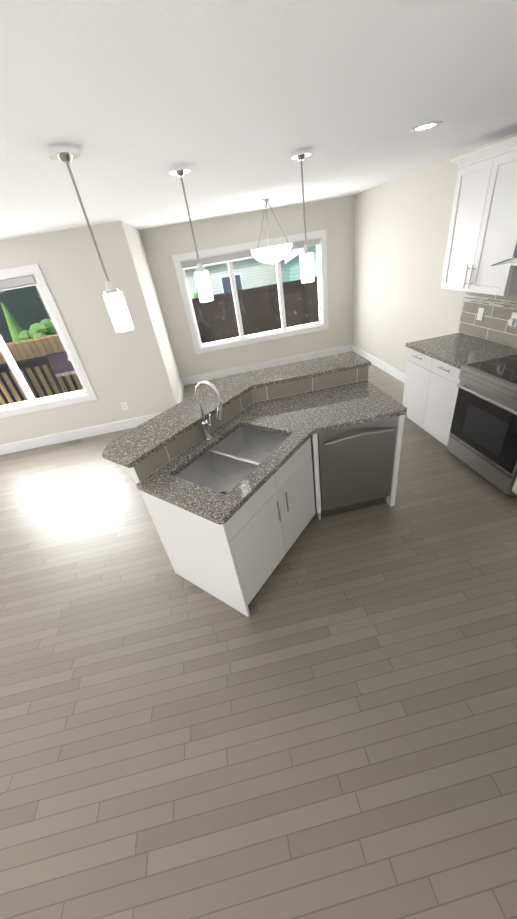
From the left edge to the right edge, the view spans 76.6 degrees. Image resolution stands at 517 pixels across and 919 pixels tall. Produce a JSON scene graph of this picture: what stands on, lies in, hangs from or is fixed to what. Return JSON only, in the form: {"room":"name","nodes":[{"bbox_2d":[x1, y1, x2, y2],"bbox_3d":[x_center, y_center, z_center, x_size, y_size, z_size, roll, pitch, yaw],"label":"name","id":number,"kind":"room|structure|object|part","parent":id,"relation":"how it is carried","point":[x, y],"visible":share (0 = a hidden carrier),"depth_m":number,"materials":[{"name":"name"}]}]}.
{"room":"kitchen","nodes":[
{"label":"kitchen","id":0,"kind":"room"},
{"bbox_2d":[0,221,177,444],"bbox_3d":[-4.259,-1.088,4.230,5.890,2.480,0.160,-12,33,-4],"label":"wall","id":1,"kind":"structure","parent":0,"point":[129,368],"depth_m":4.24,"materials":[{"name":"white paint"}]},
{"bbox_2d":[0,264,96,417],"bbox_3d":[-3.433,-1.363,4.187,2.074,1.674,0.128,-12,33,-4],"label":"window","id":2,"kind":"structure","parent":1,"relation":"in","point":[35,270],"depth_m":4.36,"materials":[{"name":"white plastic"}]},
{"bbox_2d":[0,276,69,360],"bbox_3d":[-3.457,-1.534,4.021,1.854,0.990,0.055,-12,33,-4],"label":"roller blind","id":3,"kind":"object","parent":2,"relation":"attached to","point":[20,282],"visible":0.94,"depth_m":3.82,"materials":[{"name":"grey fabric"}]},
{"bbox_3d":[-3.435,-1.368,4.194,1.886,1.486,0.110,-12,33,-4],"label":"window frame","id":4,"kind":"part","parent":2,"relation":"part of","materials":[{"name":"white plastic"}]},
{"bbox_2d":[0,412,161,454],"bbox_3d":[-3.992,-0.096,4.790,5.744,0.151,0.014,-12,33,-4],"label":"baseboard","id":5,"kind":"structure","parent":1,"relation":"attached to","point":[46,440],"depth_m":4.87,"materials":[{"name":"white wood"}]},
{"bbox_2d":[121,402,127,409],"bbox_3d":[-1.960,-0.781,4.784,0.072,0.116,0.006,-12,33,-4],"label":"outlet","id":6,"kind":"object","parent":1,"relation":"attached to","point":[124,405],"visible":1,"depth_m":4.78,"materials":[{"name":"white plastic"}]},
{"bbox_2d":[124,222,180,402],"bbox_3d":[-1.608,-2.127,5.129,0.160,2.480,1.520,-12,33,-4],"label":"wall","id":7,"kind":"structure","parent":0,"point":[139,254],"depth_m":4.87,"materials":[{"name":"white paint"}]},
{"bbox_2d":[179,378,183,402],"bbox_3d":[-1.328,-1.095,5.626,0.014,0.151,1.470,-12,33,-4],"label":"baseboard","id":8,"kind":"structure","parent":7,"relation":"attached to","point":[182,384],"depth_m":5.76,"materials":[{"name":"white wood"}]},
{"bbox_2d":[139,195,354,377],"bbox_3d":[0.021,-2.857,5.821,3.420,2.480,0.160,-12,33,-4],"label":"wall","id":9,"kind":"structure","parent":0,"point":[334,217],"depth_m":5.46,"materials":[{"name":"white paint"}]},
{"bbox_2d":[172,229,328,353],"bbox_3d":[-0.032,-2.886,5.751,2.544,1.564,0.128,-12,33,-4],"label":"window","id":10,"kind":"structure","parent":9,"relation":"in","point":[177,258],"depth_m":5.73,"materials":[{"name":"white plastic"}]},
{"bbox_2d":[181,250,252,268],"bbox_3d":[-0.674,-3.261,5.333,1.162,0.093,0.055,-12,33,-4],"label":"roller blind","id":11,"kind":"object","parent":10,"relation":"attached to","point":[235,256],"depth_m":5.32,"materials":[{"name":"grey fabric"}]},
{"bbox_3d":[-0.033,-2.891,5.758,2.356,1.376,0.110,-12,33,-4],"label":"window frame","id":12,"kind":"part","parent":10,"relation":"part of","materials":[{"name":"white plastic"}]},
{"bbox_2d":[291,238,319,252],"bbox_3d":[0.779,-3.530,5.463,0.485,0.199,0.055,-12,33,-4],"label":"roller blind","id":13,"kind":"object","parent":10,"relation":"attached to","point":[314,242],"depth_m":5.42,"materials":[{"name":"grey fabric"}]},
{"bbox_2d":[182,344,351,384],"bbox_3d":[0.202,-1.845,6.374,3.416,0.151,0.016,-12,33,-4],"label":"baseboard","id":14,"kind":"structure","parent":9,"relation":"attached to","point":[213,375],"depth_m":6.35,"materials":[{"name":"white wood"}]},
{"bbox_2d":[0,364,516,918],"bbox_3d":[-1.816,1.171,2.531,9.470,0.120,9.220,-12,33,-4],"label":"floor","id":15,"kind":"structure","parent":0,"point":[326,728],"depth_m":1.72,"materials":[{"name":"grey wood"}]},
{"bbox_2d":[61,439,83,446],"bbox_3d":[-2.740,-0.247,4.831,0.300,0.005,0.110,-12,33,-4],"label":"floor vent","id":16,"kind":"object","parent":15,"relation":"in","point":[72,442],"visible":1,"depth_m":4.82,"materials":[{"name":"silver metal"}]},
{"bbox_2d":[139,490,249,616],"bbox_3d":[-0.393,0.601,2.111,0.486,0.876,0.487,-12,33,-4],"label":"panel","id":17,"kind":"object","parent":15,"relation":"on","point":[234,560],"depth_m":2.07,"materials":[{"name":"white wood"}]},
{"bbox_2d":[228,470,295,604],"bbox_3d":[0.013,0.542,2.095,0.348,0.876,0.348,-12,33,-4],"label":"base cabinet","id":18,"kind":"object","parent":15,"relation":"on","point":[262,535],"depth_m":2.07,"materials":[{"name":"white wood"}]},
{"bbox_2d":[124,415,404,506],"bbox_3d":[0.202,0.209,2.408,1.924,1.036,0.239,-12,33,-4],"label":"base cabinet","id":19,"kind":"object","parent":15,"relation":"on","point":[311,444],"depth_m":2.45,"materials":[{"name":"white wood"}]},
{"bbox_2d":[102,351,370,467],"bbox_3d":[-0.032,-0.468,2.518,2.121,0.034,1.252,-12,33,-4],"label":"bar","id":20,"kind":"object","parent":19,"relation":"on","point":[138,444],"visible":0.96,"depth_m":2.54,"materials":[{"name":"stone"}]},
{"bbox_2d":[133,366,367,481],"bbox_3d":[0.103,-0.333,2.419,1.888,0.119,0.864,-12,33,-4],"label":"backsplash","id":21,"kind":"structure","parent":19,"relation":"attached to","point":[155,461],"depth_m":2.68,"materials":[{"name":"grey tile"}]},
{"bbox_2d":[136,380,406,524],"bbox_3d":[0.141,-0.135,2.252,1.900,0.037,1.361,-12,33,-4],"label":"countertop","id":22,"kind":"structure","parent":19,"relation":"on","point":[300,419],"depth_m":2.31,"materials":[{"name":"stone"}]},
{"bbox_2d":[195,381,221,440],"bbox_3d":[-0.322,-0.320,2.208,0.185,0.448,0.204,-12,33,-4],"label":"faucet","id":23,"kind":"object","parent":22,"relation":"on","point":[206,425],"visible":1,"depth_m":2.18,"materials":[{"name":"silver metal"}]},
{"bbox_2d":[175,426,288,494],"bbox_3d":[-0.141,0.063,2.236,0.510,0.192,0.780,15,40,33],"label":"sink","id":24,"kind":"object","parent":22,"relation":"in","point":[226,465],"visible":0.38,"depth_m":2.34,"materials":[{"name":"silver metal"}]},
{"bbox_2d":[317,416,397,516],"bbox_3d":[0.728,-0.041,2.799,0.596,0.870,0.663,-12,33,-4],"label":"dishwasher","id":25,"kind":"object","parent":19,"relation":"in","point":[356,466],"visible":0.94,"depth_m":2.53,"materials":[{"name":"silver metal"}]},
{"bbox_2d":[279,446,320,538],"bbox_3d":[0.310,0.288,2.407,0.400,0.876,0.358,-12,33,-4],"label":"base cabinet","id":26,"kind":"object","parent":15,"relation":"on","point":[299,474],"depth_m":2.42,"materials":[{"name":"white wood"}]},
{"bbox_2d":[402,348,459,445],"bbox_3d":[2.059,-0.712,3.481,0.646,0.876,0.878,-12,33,-4],"label":"base cabinet","id":27,"kind":"object","parent":15,"relation":"on","point":[430,393],"visible":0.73,"depth_m":3.39,"materials":[{"name":"white wood"}]},
{"bbox_2d":[405,332,516,368],"bbox_3d":[1.997,-1.094,3.237,0.639,0.037,0.889,-12,33,-4],"label":"countertop","id":28,"kind":"structure","parent":27,"relation":"on","point":[457,350],"depth_m":3.17,"materials":[{"name":"stone"}]},
{"bbox_2d":[447,354,516,495],"bbox_3d":[2.146,-0.409,2.707,0.682,1.184,0.760,-12,33,-4],"label":"range","id":29,"kind":"object","parent":15,"relation":"on","point":[482,440],"visible":1,"depth_m":2.70,"materials":[{"name":"silver metal"}]},
{"bbox_2d":[512,477,516,493],"bbox_3d":[2.332,0.116,2.141,0.646,0.876,0.791,-12,33,-4],"label":"base cabinet","id":30,"kind":"object","parent":15,"relation":"on","point":[514,488],"visible":1,"depth_m":2.59,"materials":[{"name":"white wood"}]},
{"bbox_2d":[0,0,516,239],"bbox_3d":[-2.185,-0.985,1.125,9.470,0.120,9.220,-12,33,-4],"label":"ceiling","id":31,"kind":"structure","parent":0,"point":[233,104],"depth_m":1.24,"materials":[{"name":"white paint"}]},
{"bbox_2d":[46,144,133,332],"bbox_3d":[-0.775,-1.005,1.578,0.124,0.734,0.124,-12,33,-4],"label":"pendant light","id":32,"kind":"object","parent":31,"relation":"hanging from","point":[113,296],"visible":1,"depth_m":1.64,"materials":[{"name":"white glass"}]},
{"bbox_2d":[169,164,212,302],"bbox_3d":[-0.421,-1.437,2.147,0.124,0.734,0.124,-12,33,-4],"label":"pendant light","id":33,"kind":"object","parent":31,"relation":"hanging from","point":[202,279],"visible":1,"depth_m":2.22,"materials":[{"name":"white glass"}]},
{"bbox_2d":[251,195,291,264],"bbox_3d":[0.137,-2.704,3.898,0.512,0.684,0.512,-12,33,-4],"label":"pendant light","id":34,"kind":"object","parent":31,"relation":"hanging from","point":[273,254],"visible":1,"depth_m":3.84,"materials":[{"name":"white glass"}]},
{"bbox_2d":[291,148,313,282],"bbox_3d":[0.318,-1.635,2.258,0.124,0.734,0.124,-12,33,-4],"label":"pendant light","id":35,"kind":"object","parent":31,"relation":"hanging from","point":[306,261],"visible":1,"depth_m":2.33,"materials":[{"name":"white glass"}]},
{"bbox_2d":[410,121,441,131],"bbox_3d":[1.014,-2.017,1.985,0.180,0.002,0.180,-12,33,-4],"label":"recessed light","id":36,"kind":"object","parent":31,"relation":"in","point":[425,126],"visible":0.98,"depth_m":1.98,"materials":[{"name":"white plastic"}]},
{"bbox_2d":[353,132,516,373],"bbox_3d":[2.539,-0.889,2.144,0.160,2.480,9.220,-12,33,-4],"label":"wall","id":37,"kind":"structure","parent":0,"point":[401,297],"depth_m":4.35,"materials":[{"name":"white paint"}]},
{"bbox_2d":[352,344,405,382],"bbox_3d":[2.107,-1.456,5.278,0.014,0.151,2.850,-12,33,-4],"label":"baseboard","id":38,"kind":"structure","parent":37,"relation":"attached to","point":[394,372],"depth_m":5.47,"materials":[{"name":"white wood"}]},
{"bbox_2d":[441,136,516,295],"bbox_3d":[1.983,-1.973,2.733,0.364,0.998,0.890,-12,33,-4],"label":"upper cabinet","id":39,"kind":"object","parent":37,"relation":"attached to","point":[482,237],"visible":1,"depth_m":2.69,"materials":[{"name":"white wood"}]},
{"bbox_2d":[458,291,516,347],"bbox_3d":[2.329,-1.434,2.190,0.009,1.563,2.478,-12,33,-4],"label":"tile backsplash","id":40,"kind":"structure","parent":37,"relation":"attached to","point":[493,325],"depth_m":3.20,"materials":[{"name":"tile"}]},
{"bbox_2d":[476,307,484,320],"bbox_3d":[2.236,-1.465,3.301,0.008,0.116,0.072,-12,33,-4],"label":"light switch","id":41,"kind":"object","parent":40,"relation":"attached to","point":[480,313],"visible":1,"depth_m":3.30,"materials":[{"name":"white plastic"}]},
{"bbox_2d":[508,312,516,326],"bbox_3d":[2.291,-1.259,2.951,0.036,0.116,0.072,-12,33,-4],"label":"outlet","id":42,"kind":"object","parent":40,"relation":"attached to","point":[512,321],"visible":1,"depth_m":2.95,"materials":[{"name":"white plastic"}]},
{"bbox_2d":[491,257,516,265],"bbox_3d":[2.040,-1.646,1.921,0.500,0.837,0.890,-12,33,-4],"label":"range hood","id":43,"kind":"object","parent":37,"relation":"attached to","point":[512,261],"visible":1,"depth_m":2.37,"materials":[{"name":"silver metal"}]},
{"label":"outside","id":44,"kind":"structure","parent":0,"visible":0},
{"bbox_3d":[-6.410,-13.819,28.183,90.000,0.100,87.000,-12,33,-4],"label":"ground","id":45,"kind":"structure","parent":44,"visible":0},
{"bbox_2d":[1,303,22,341],"bbox_3d":[-6.231,-2.853,8.869,1.000,2.550,1.000,-12,33,-4],"label":"cedar tree","id":46,"kind":"object","parent":45,"relation":"on","point":[11,321],"depth_m":8.40,"materials":[{"name":"green plant"}]},
{"bbox_2d":[0,285,50,342],"bbox_3d":[-15.560,-7.519,13.855,10.350,7.540,10.430,-12,33,-4],"label":"house","id":47,"kind":"structure","parent":45,"relation":"on","point":[35,306],"depth_m":14.62,"materials":[{"name":"grey"}]},
{"bbox_2d":[19,319,57,340],"bbox_3d":[-5.040,-2.364,8.224,1.076,2.099,0.861,-12,33,-4],"label":"shrub","id":48,"kind":"object","parent":45,"relation":"on","point":[48,330],"depth_m":7.62,"materials":[{"name":"green plant"}]},
{"bbox_2d":[0,351,78,405],"bbox_3d":[-4.186,-0.526,5.439,5.450,1.820,1.220,-12,33,-4],"label":"deck","id":49,"kind":"object","parent":45,"relation":"on","point":[66,366],"depth_m":5.57,"materials":[{"name":"brown wood"}]},
{"bbox_2d":[0,334,83,404],"bbox_3d":[-10.193,-0.752,7.352,16.280,1.830,0.090,-12,33,-4],"label":"fence","id":50,"kind":"object","parent":45,"relation":"on","point":[23,351],"depth_m":7.52,"materials":[{"name":"brown wood"}]},
{"bbox_2d":[183,243,282,298],"bbox_3d":[-0.980,-9.889,16.905,6.500,4.040,3.330,-12,33,-4],"label":"house","id":51,"kind":"structure","parent":45,"relation":"on","point":[219,275],"depth_m":15.92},
{"bbox_2d":[192,277,318,343],"bbox_3d":[11.835,-6.870,11.033,29.680,1.750,5.030,-12,33,-4],"label":"fence","id":52,"kind":"object","parent":45,"relation":"on","point":[213,332],"depth_m":12.35,"materials":[{"name":"brown wood"}]},
{"bbox_2d":[280,237,317,282],"bbox_3d":[2.767,-8.483,14.599,3.900,3.140,2.930,-12,33,-4],"label":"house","id":53,"kind":"structure","parent":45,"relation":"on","point":[287,266],"depth_m":13.34,"materials":[{"name":"green"}]},
{"bbox_2d":[314,260,316,276],"bbox_3d":[3.013,-7.634,13.697,1.300,2.537,0.095,-12,33,-4],"label":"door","id":54,"kind":"structure","parent":53,"relation":"attached to","point":[315,262],"depth_m":13.42,"materials":[{"name":"white"}]}
]}

